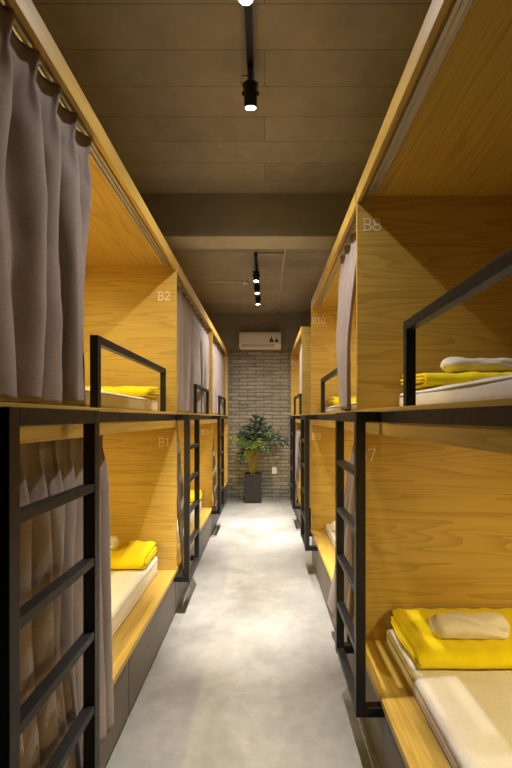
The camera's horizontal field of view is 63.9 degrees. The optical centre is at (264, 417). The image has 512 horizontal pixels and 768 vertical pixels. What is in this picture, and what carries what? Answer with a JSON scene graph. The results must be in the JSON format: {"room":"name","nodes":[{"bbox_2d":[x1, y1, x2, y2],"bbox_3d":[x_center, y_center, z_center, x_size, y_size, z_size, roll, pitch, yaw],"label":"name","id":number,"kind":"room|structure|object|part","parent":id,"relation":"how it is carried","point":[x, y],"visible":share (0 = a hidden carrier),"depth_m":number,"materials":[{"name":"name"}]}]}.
{"room":"dormitory","nodes":[
{"label":"dormitory","id":0,"kind":"room"},
{"bbox_2d":[32,0,431,312],"bbox_3d":[-0.093,-1.947,3.100,3.688,0.100,9.000,0,0,0],"label":"ceiling","id":1,"kind":"structure","parent":0,"point":[162,79],"depth_m":2.42,"materials":[{"name":"concrete"}]},
{"bbox_2d":[192,281,242,281],"bbox_3d":[-0.652,-1.886,5.690,0.695,0.017,0.018,0,0,0],"label":"conduit","id":2,"kind":"object","parent":1,"relation":"attached to","point":[192,281],"visible":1,"depth_m":5.68,"materials":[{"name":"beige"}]},
{"bbox_2d":[139,193,354,235],"bbox_3d":[-0.093,-1.717,3.600,3.488,0.360,0.260,0,0,0],"label":"ceiling beam","id":3,"kind":"structure","parent":1,"relation":"attached to","point":[174,214],"depth_m":3.47,"materials":[{"name":"concrete"}]},
{"bbox_2d":[163,236,336,248],"bbox_3d":[-0.093,-1.534,3.600,3.488,0.006,0.256,0,0,0],"label":"trim","id":4,"kind":"structure","parent":3,"relation":"attached to","point":[174,242],"depth_m":3.59,"materials":[{"name":"concrete"}]},
{"bbox_2d":[244,4,253,79],"bbox_3d":[-0.075,-1.875,0.980,0.038,0.044,2.572,0,0,0],"label":"track","id":5,"kind":"object","parent":1,"relation":"attached to","point":[247,9],"visible":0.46,"depth_m":1.99,"materials":[{"name":"black metal"}]},
{"bbox_2d":[238,0,253,5],"bbox_3d":[-0.075,-1.762,1.635,0.083,0.182,0.094,0,0,-39],"label":"spotlight","id":6,"kind":"object","parent":5,"relation":"attached to","point":[242,2],"visible":1,"depth_m":1.65,"materials":[{"name":"black paint"}]},
{"bbox_2d":[241,64,258,109],"bbox_3d":[-0.074,-1.759,2.202,0.087,0.188,0.096,0,0,-39],"label":"spotlight","id":7,"kind":"object","parent":5,"relation":"attached to","point":[250,92],"visible":1,"depth_m":2.18,"materials":[{"name":"black paint"}]},
{"bbox_2d":[254,252,258,283],"bbox_3d":[-0.100,-1.875,5.415,0.038,0.044,1.422,0,0,0],"label":"track","id":8,"kind":"object","parent":1,"relation":"attached to","point":[255,253],"visible":0.52,"depth_m":4.84,"materials":[{"name":"black metal"}]},
{"bbox_2d":[252,265,259,281],"bbox_3d":[-0.100,-1.762,5.030,0.083,0.182,0.094,0,0,-39],"label":"spotlight","id":9,"kind":"object","parent":8,"relation":"attached to","point":[256,275],"visible":1,"depth_m":5.00,"materials":[{"name":"black paint"}]},
{"bbox_2d":[253,282,259,293],"bbox_3d":[-0.100,-1.762,5.520,0.083,0.182,0.094,0,0,-39],"label":"spotlight","id":10,"kind":"object","parent":8,"relation":"attached to","point":[257,286],"visible":0.88,"depth_m":5.49,"materials":[{"name":"black paint"}]},
{"bbox_2d":[255,294,260,304],"bbox_3d":[-0.095,-1.760,6.050,0.083,0.185,0.094,0,0,-39],"label":"spotlight","id":11,"kind":"object","parent":8,"relation":"attached to","point":[257,298],"visible":0.84,"depth_m":6.03,"materials":[{"name":"black paint"}]},
{"bbox_2d":[257,253,283,254],"bbox_3d":[0.070,-1.886,4.730,0.305,0.017,0.018,0,0,0],"label":"conduit","id":12,"kind":"object","parent":1,"relation":"attached to","point":[257,253],"visible":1,"depth_m":4.72,"materials":[{"name":"beige"}]},
{"bbox_2d":[277,249,285,313],"bbox_3d":[0.232,-1.886,5.605,0.018,0.017,3.730,0,0,0],"label":"conduit","id":13,"kind":"object","parent":1,"relation":"attached to","point":[284,249],"visible":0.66,"depth_m":5.47,"materials":[{"name":"beige"}]},
{"bbox_2d":[104,500,380,767],"bbox_3d":[-0.093,1.553,3.100,3.688,0.100,9.000,0,0,0],"label":"floor","id":14,"kind":"structure","parent":0,"point":[246,671],"depth_m":2.42,"materials":[{"name":"concrete"}]},
{"bbox_2d":[0,0,176,767],"bbox_3d":[-1.190,0.153,2.016,1.255,2.700,2.223,0,0,0],"label":"bunk bed","id":15,"kind":"object","parent":14,"relation":"on","point":[130,284],"visible":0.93,"depth_m":2.08,"materials":[{"name":"brown wood"}]},
{"bbox_2d":[0,3,91,405],"bbox_3d":[-0.734,-0.589,1.340,0.124,1.089,0.685,0,0,0],"label":"curtain","id":16,"kind":"object","parent":15,"relation":"hanging from","point":[46,184],"visible":1,"depth_m":1.26,"materials":[{"name":"fabric"}]},
{"bbox_2d":[20,435,113,767],"bbox_3d":[-0.678,0.646,1.415,0.139,1.234,0.833,0,0,0],"label":"curtain","id":17,"kind":"object","parent":15,"relation":"hanging from","point":[51,542],"visible":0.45,"depth_m":1.34,"materials":[{"name":"fabric"}]},
{"bbox_2d":[0,389,157,410],"bbox_3d":[-1.291,-0.089,2.049,0.994,0.099,2.087,0,0,0],"label":"mattress","id":18,"kind":"object","parent":15,"relation":"on","point":[110,400],"visible":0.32,"depth_m":2.27,"materials":[{"name":"beige fabric"}]},
{"bbox_2d":[85,386,159,397],"bbox_3d":[-1.091,-0.188,2.908,0.648,0.093,0.307,0,0,0],"label":"folded blanket","id":19,"kind":"object","parent":18,"relation":"on","point":[141,391],"visible":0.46,"depth_m":2.78,"materials":[{"name":"yellow fabric"}]},
{"bbox_3d":[-0.733,-1.143,2.049,0.044,0.018,2.062,0,0,0],"label":"curtain rail","id":20,"kind":"part","parent":15,"relation":"part of","materials":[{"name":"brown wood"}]},
{"bbox_3d":[-0.688,1.341,1.509,0.020,0.281,1.070,0,0,0],"label":"drawer","id":21,"kind":"part","parent":15,"relation":"part of","materials":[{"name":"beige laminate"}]},
{"bbox_3d":[-0.687,-0.186,2.223,0.033,0.294,1.145,0,0,0],"label":"guard rail","id":22,"kind":"part","parent":15,"relation":"part of","materials":[{"name":"black metal"}]},
{"bbox_3d":[-1.242,-0.004,3.119,1.150,2.385,0.018,0,0,0],"label":"panel","id":23,"kind":"part","parent":15,"relation":"part of","materials":[{"name":"brown wood"}]},
{"bbox_2d":[111,556,157,635],"bbox_3d":[-1.291,1.095,2.049,0.994,0.124,2.087,0,0,0],"label":"mattress","id":24,"kind":"object","parent":15,"relation":"on","point":[127,585],"visible":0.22,"depth_m":2.55,"materials":[{"name":"white fabric"}]},
{"bbox_2d":[111,540,156,568],"bbox_3d":[-1.105,0.971,2.900,0.624,0.118,0.327,0,0,0],"label":"folded blanket","id":25,"kind":"object","parent":24,"relation":"on","point":[134,554],"visible":0.49,"depth_m":2.83,"materials":[{"name":"yellow fabric"}]},
{"bbox_2d":[110,536,118,549],"bbox_3d":[-1.165,0.881,2.886,0.271,0.093,0.120,0,0,0],"label":"rolled towel","id":26,"kind":"object","parent":25,"relation":"on","point":[114,540],"visible":0.13,"depth_m":2.86,"materials":[{"name":"beige fabric"}]},
{"bbox_3d":[-0.688,1.341,2.589,0.020,0.281,1.070,0,0,0],"label":"drawer","id":27,"kind":"part","parent":15,"relation":"part of","materials":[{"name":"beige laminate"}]},
{"bbox_2d":[174,262,212,609],"bbox_3d":[-1.190,0.153,4.176,1.255,2.700,2.223,0,0,0],"label":"bunk bed","id":28,"kind":"object","parent":14,"relation":"on","point":[195,430],"visible":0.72,"depth_m":4.03,"materials":[{"name":"brown wood"}]},
{"bbox_2d":[177,427,185,582],"bbox_3d":[-0.680,0.665,3.307,0.136,1.272,0.302,0,0,0],"label":"curtain","id":29,"kind":"object","parent":28,"relation":"hanging from","point":[180,490],"visible":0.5,"depth_m":3.28,"materials":[{"name":"fabric"}]},
{"bbox_3d":[-0.688,1.341,3.669,0.020,0.281,1.070,0,0,0],"label":"drawer","id":30,"kind":"part","parent":28,"relation":"part of","materials":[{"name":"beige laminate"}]},
{"bbox_2d":[177,499,201,542],"bbox_3d":[-1.291,1.095,4.209,0.994,0.124,2.087,0,0,0],"label":"mattress","id":31,"kind":"object","parent":28,"relation":"on","point":[192,513],"visible":0.04,"depth_m":4.48,"materials":[{"name":"beige fabric"}]},
{"bbox_2d":[190,490,202,501],"bbox_3d":[-1.109,0.971,5.081,0.658,0.119,0.321,0,0,0],"label":"folded blanket","id":32,"kind":"object","parent":31,"relation":"on","point":[191,491],"visible":0.09,"depth_m":5.02,"materials":[{"name":"yellow fabric"}]},
{"bbox_2d":[177,285,208,413],"bbox_3d":[-0.729,-0.590,4.208,0.070,1.088,2.097,0,0,0],"label":"curtain","id":33,"kind":"object","parent":28,"relation":"hanging from","point":[192,335],"visible":0.8,"depth_m":3.99,"materials":[{"name":"fabric"}]},
{"bbox_3d":[-0.733,-1.143,4.209,0.044,0.018,2.062,0,0,0],"label":"curtain rail","id":34,"kind":"part","parent":28,"relation":"part of","materials":[{"name":"silver metal"}]},
{"bbox_3d":[-1.242,-0.004,5.279,1.150,2.385,0.018,0,0,0],"label":"panel","id":35,"kind":"part","parent":28,"relation":"part of","materials":[{"name":"brown wood"}]},
{"bbox_3d":[-0.687,-0.186,4.503,0.033,0.294,0.905,0,0,0],"label":"guard rail","id":36,"kind":"part","parent":28,"relation":"part of","materials":[{"name":"black metal"}]},
{"bbox_3d":[-0.688,1.341,4.749,0.020,0.281,1.070,0,0,0],"label":"drawer","id":37,"kind":"part","parent":28,"relation":"part of","materials":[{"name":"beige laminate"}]},
{"bbox_2d":[211,326,227,530],"bbox_3d":[-1.190,0.153,6.336,1.255,2.700,2.223,0,0,0],"label":"bunk bed","id":38,"kind":"object","parent":14,"relation":"on","point":[220,422],"visible":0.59,"depth_m":5.83,"materials":[{"name":"brown wood"}]},
{"bbox_2d":[213,440,217,515],"bbox_3d":[-0.679,0.665,5.461,0.129,1.272,0.285,0,0,0],"label":"curtain","id":39,"kind":"object","parent":38,"relation":"hanging from","point":[214,461],"visible":0.42,"depth_m":5.43,"materials":[{"name":"fabric"}]},
{"bbox_3d":[-0.688,1.341,5.829,0.020,0.281,1.070,0,0,0],"label":"drawer","id":40,"kind":"part","parent":38,"relation":"part of","materials":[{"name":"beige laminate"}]},
{"bbox_2d":[213,337,224,414],"bbox_3d":[-0.730,-0.590,6.347,0.069,1.088,2.068,0,0,0],"label":"curtain","id":41,"kind":"object","parent":38,"relation":"hanging from","point":[218,355],"visible":0.68,"depth_m":6.33,"materials":[{"name":"fabric"}]},
{"bbox_3d":[-0.733,-1.143,6.369,0.044,0.018,2.062,0,0,0],"label":"curtain rail","id":42,"kind":"part","parent":38,"relation":"part of","materials":[{"name":"silver metal"}]},
{"bbox_3d":[-1.242,-0.004,7.439,1.150,2.385,0.018,0,0,0],"label":"panel","id":43,"kind":"part","parent":38,"relation":"part of","materials":[{"name":"brown wood"}]},
{"bbox_3d":[-0.687,-0.186,6.663,0.033,0.294,0.905,0,0,0],"label":"guard rail","id":44,"kind":"part","parent":38,"relation":"part of","materials":[{"name":"black metal"}]},
{"bbox_3d":[-0.688,1.341,6.909,0.020,0.281,1.070,0,0,0],"label":"drawer","id":45,"kind":"part","parent":38,"relation":"part of","materials":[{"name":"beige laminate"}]},
{"bbox_2d":[228,414,289,502],"bbox_3d":[-0.104,0.713,7.204,1.104,1.579,0.539,0,0,0],"label":"potted plant","id":46,"kind":"object","parent":14,"relation":"on","point":[252,479],"visible":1,"depth_m":7.18,"materials":[{"name":"green plant"}]},
{"bbox_3d":[-0.205,1.248,7.325,0.300,0.510,0.300,0,0,0],"label":"pot","id":47,"kind":"part","parent":46,"relation":"part of","materials":[{"name":"black"}]},
{"bbox_2d":[290,326,310,531],"bbox_3d":[1.003,0.153,6.434,1.255,2.700,2.096,0,0,0],"label":"bunk bed","id":48,"kind":"object","parent":14,"relation":"on","point":[300,402],"visible":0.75,"depth_m":5.51,"materials":[{"name":"brown wood"}]},
{"bbox_3d":[1.056,-0.004,7.473,1.150,2.385,0.018,0,0,0],"label":"panel","id":49,"kind":"part","parent":48,"relation":"part of","materials":[{"name":"brown wood"}]},
{"bbox_3d":[0.545,-1.143,6.434,0.044,0.018,2.002,0,0,0],"label":"curtain rail","id":50,"kind":"part","parent":48,"relation":"part of","materials":[{"name":"silver metal"}]},
{"bbox_2d":[295,423,300,505],"bbox_3d":[0.490,0.665,6.278,0.129,1.272,0.759,0,0,0],"label":"curtain","id":51,"kind":"object","parent":48,"relation":"hanging from","point":[298,433],"visible":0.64,"depth_m":5.99,"materials":[{"name":"fabric"}]},
{"bbox_3d":[0.500,-0.186,6.225,0.033,0.294,1.080,0,0,0],"label":"guard rail","id":52,"kind":"part","parent":48,"relation":"part of","materials":[{"name":"black metal"}]},
{"bbox_3d":[0.500,1.341,5.908,0.020,0.281,1.040,0,0,0],"label":"drawer","id":53,"kind":"part","parent":48,"relation":"part of","materials":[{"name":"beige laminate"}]},
{"bbox_2d":[299,340,301,392],"bbox_3d":[0.543,-0.590,5.780,0.050,1.088,0.663,0,0,0],"label":"curtain","id":54,"kind":"object","parent":48,"relation":"hanging from","point":[300,370],"visible":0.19,"depth_m":5.92,"materials":[{"name":"fabric"}]},
{"bbox_3d":[1.060,-0.004,5.396,1.140,2.385,0.012,0,0,0],"label":"panel","id":55,"kind":"part","parent":48,"relation":"part of","materials":[{"name":"brown wood"}]},
{"bbox_2d":[301,191,355,675],"bbox_3d":[1.003,0.153,3.215,1.255,2.700,2.126,0,0,0],"label":"bunk bed","id":56,"kind":"object","parent":14,"relation":"on","point":[324,303],"visible":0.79,"depth_m":4.23,"materials":[{"name":"brown wood"}]},
{"bbox_3d":[0.500,1.341,3.724,0.020,0.281,1.040,0,0,0],"label":"drawer","id":57,"kind":"part","parent":56,"relation":"part of","materials":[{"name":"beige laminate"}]},
{"bbox_2d":[325,524,334,547],"bbox_3d":[1.108,1.117,3.199,0.986,0.079,2.027,0,0,0],"label":"mattress","id":58,"kind":"object","parent":56,"relation":"on","point":[328,528],"visible":0.03,"depth_m":3.90,"materials":[{"name":"beige fabric"}]},
{"bbox_2d":[331,521,334,530],"bbox_3d":[0.718,1.025,3.876,0.169,0.094,0.128,0,0,0],"label":"rolled towel","id":59,"kind":"object","parent":58,"relation":"on","point":[333,522],"visible":0.23,"depth_m":3.84,"materials":[{"name":"beige fabric"}]},
{"bbox_3d":[1.056,-0.004,4.239,1.150,2.385,0.018,0,0,0],"label":"panel","id":60,"kind":"part","parent":56,"relation":"part of","materials":[{"name":"brown wood"}]},
{"bbox_3d":[0.500,-0.186,2.990,0.033,0.294,1.080,0,0,0],"label":"guard rail","id":61,"kind":"part","parent":56,"relation":"part of","materials":[{"name":"black metal"}]},
{"bbox_3d":[0.545,-1.143,3.199,0.044,0.018,2.002,0,0,0],"label":"curtain rail","id":62,"kind":"part","parent":56,"relation":"part of","materials":[{"name":"brown wood"}]},
{"bbox_2d":[327,444,353,653],"bbox_3d":[0.489,0.667,2.514,0.131,1.276,0.659,0,0,0],"label":"curtain","id":63,"kind":"object","parent":56,"relation":"hanging from","point":[349,485],"visible":0.25,"depth_m":2.33,"materials":[{"name":"fabric"}]},
{"bbox_2d":[325,402,355,412],"bbox_3d":[1.108,-0.077,3.199,0.986,0.074,2.027,0,0,0],"label":"mattress","id":64,"kind":"object","parent":56,"relation":"on","point":[353,404],"visible":0.12,"depth_m":3.53,"materials":[{"name":"beige fabric"}]},
{"bbox_2d":[328,396,355,405],"bbox_3d":[0.989,-0.168,4.032,0.699,0.103,0.337,0,0,0],"label":"folded blanket","id":65,"kind":"object","parent":64,"relation":"on","point":[333,399],"visible":0.18,"depth_m":3.91,"materials":[{"name":"yellow fabric"}]},
{"bbox_3d":[0.500,1.341,2.674,0.020,0.281,1.040,0,0,0],"label":"drawer","id":66,"kind":"part","parent":56,"relation":"part of","materials":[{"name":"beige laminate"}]},
{"bbox_2d":[336,231,355,409],"bbox_3d":[0.494,-0.589,2.522,0.118,1.089,0.677,0,0,0],"label":"curtain","id":67,"kind":"object","parent":56,"relation":"hanging from","point":[346,286],"visible":0.92,"depth_m":2.38,"materials":[{"name":"fabric"}]},
{"bbox_2d":[335,0,511,767],"bbox_3d":[1.003,0.153,1.115,1.255,2.700,2.126,0,0,0],"label":"bunk bed","id":68,"kind":"object","parent":14,"relation":"on","point":[431,524],"visible":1,"depth_m":2.13,"materials":[{"name":"brown wood"}]},
{"bbox_3d":[0.500,1.341,1.624,0.020,0.281,1.040,0,0,0],"label":"drawer","id":69,"kind":"part","parent":68,"relation":"part of","materials":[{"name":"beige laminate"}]},
{"bbox_3d":[0.545,-1.143,1.099,0.044,0.018,2.002,0,0,0],"label":"curtain rail","id":70,"kind":"part","parent":68,"relation":"part of","materials":[{"name":"silver metal"}]},
{"bbox_3d":[1.056,-0.004,2.139,1.150,2.385,0.018,0,0,0],"label":"panel","id":71,"kind":"part","parent":68,"relation":"part of","materials":[{"name":"brown wood"}]},
{"bbox_2d":[386,629,511,767],"bbox_3d":[1.108,1.118,1.099,0.986,0.078,2.027,0,0,0],"label":"mattress","id":72,"kind":"object","parent":68,"relation":"on","point":[468,712],"visible":0.7,"depth_m":1.53,"materials":[{"name":"white fabric"}]},
{"bbox_2d":[391,608,511,668],"bbox_3d":[0.985,1.023,1.913,0.707,0.105,0.387,0,0,0],"label":"folded blanket","id":73,"kind":"object","parent":72,"relation":"on","point":[411,626],"visible":0.77,"depth_m":1.80,"materials":[{"name":"yellow fabric"}]},
{"bbox_2d":[429,612,509,639],"bbox_3d":[0.930,0.943,1.862,0.351,0.102,0.132,0,0,0],"label":"rolled towel","id":74,"kind":"object","parent":73,"relation":"on","point":[454,625],"visible":1,"depth_m":1.82,"materials":[{"name":"white fabric"}]},
{"bbox_2d":[399,375,511,406],"bbox_3d":[1.141,-0.085,1.099,0.919,0.091,2.027,0,0,0],"label":"mattress","id":75,"kind":"object","parent":68,"relation":"on","point":[498,387],"visible":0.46,"depth_m":1.38,"materials":[{"name":"beige fabric"}]},
{"bbox_2d":[400,372,511,390],"bbox_3d":[1.007,-0.178,1.923,0.660,0.088,0.346,0,0,0],"label":"folded blanket","id":76,"kind":"object","parent":75,"relation":"on","point":[423,380],"visible":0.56,"depth_m":1.77,"materials":[{"name":"yellow fabric"}]},
{"bbox_2d":[440,357,511,372],"bbox_3d":[1.030,-0.251,1.947,0.380,0.073,0.093,0,0,0],"label":"rolled towel","id":77,"kind":"object","parent":76,"relation":"on","point":[450,364],"visible":0.94,"depth_m":1.91,"materials":[{"name":"beige fabric"}]},
{"bbox_3d":[0.500,-0.186,0.890,0.033,0.294,1.080,0,0,0],"label":"guard rail","id":78,"kind":"part","parent":68,"relation":"part of","materials":[{"name":"black metal"}]},
{"bbox_2d":[206,313,310,348],"bbox_3d":[-0.093,-1.577,7.487,3.488,0.640,0.025,0,0,0],"label":"beam","id":79,"kind":"structure","parent":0,"point":[228,326],"depth_m":7.48,"materials":[{"name":"paint"}]},
{"bbox_2d":[239,332,280,349],"bbox_3d":[-0.080,-1.382,7.372,0.745,0.300,0.206,0,0,0],"label":"air conditioner","id":80,"kind":"object","parent":79,"relation":"attached to","point":[247,340],"visible":1,"depth_m":7.27,"materials":[{"name":"white plastic"}]},
{"bbox_2d":[227,349,291,499],"bbox_3d":[-0.093,-0.197,7.550,3.488,3.400,0.100,0,0,0],"label":"wall","id":81,"kind":"structure","parent":0,"point":[259,381],"depth_m":7.50,"materials":[{"name":"brick"}]},
{"bbox_2d":[272,467,276,473],"bbox_3d":[0.183,0.970,7.493,0.090,0.118,0.013,0,0,0],"label":"wall outlet","id":82,"kind":"object","parent":81,"relation":"attached to","point":[274,469],"visible":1,"depth_m":7.49,"materials":[{"name":"white plastic"}]}
]}

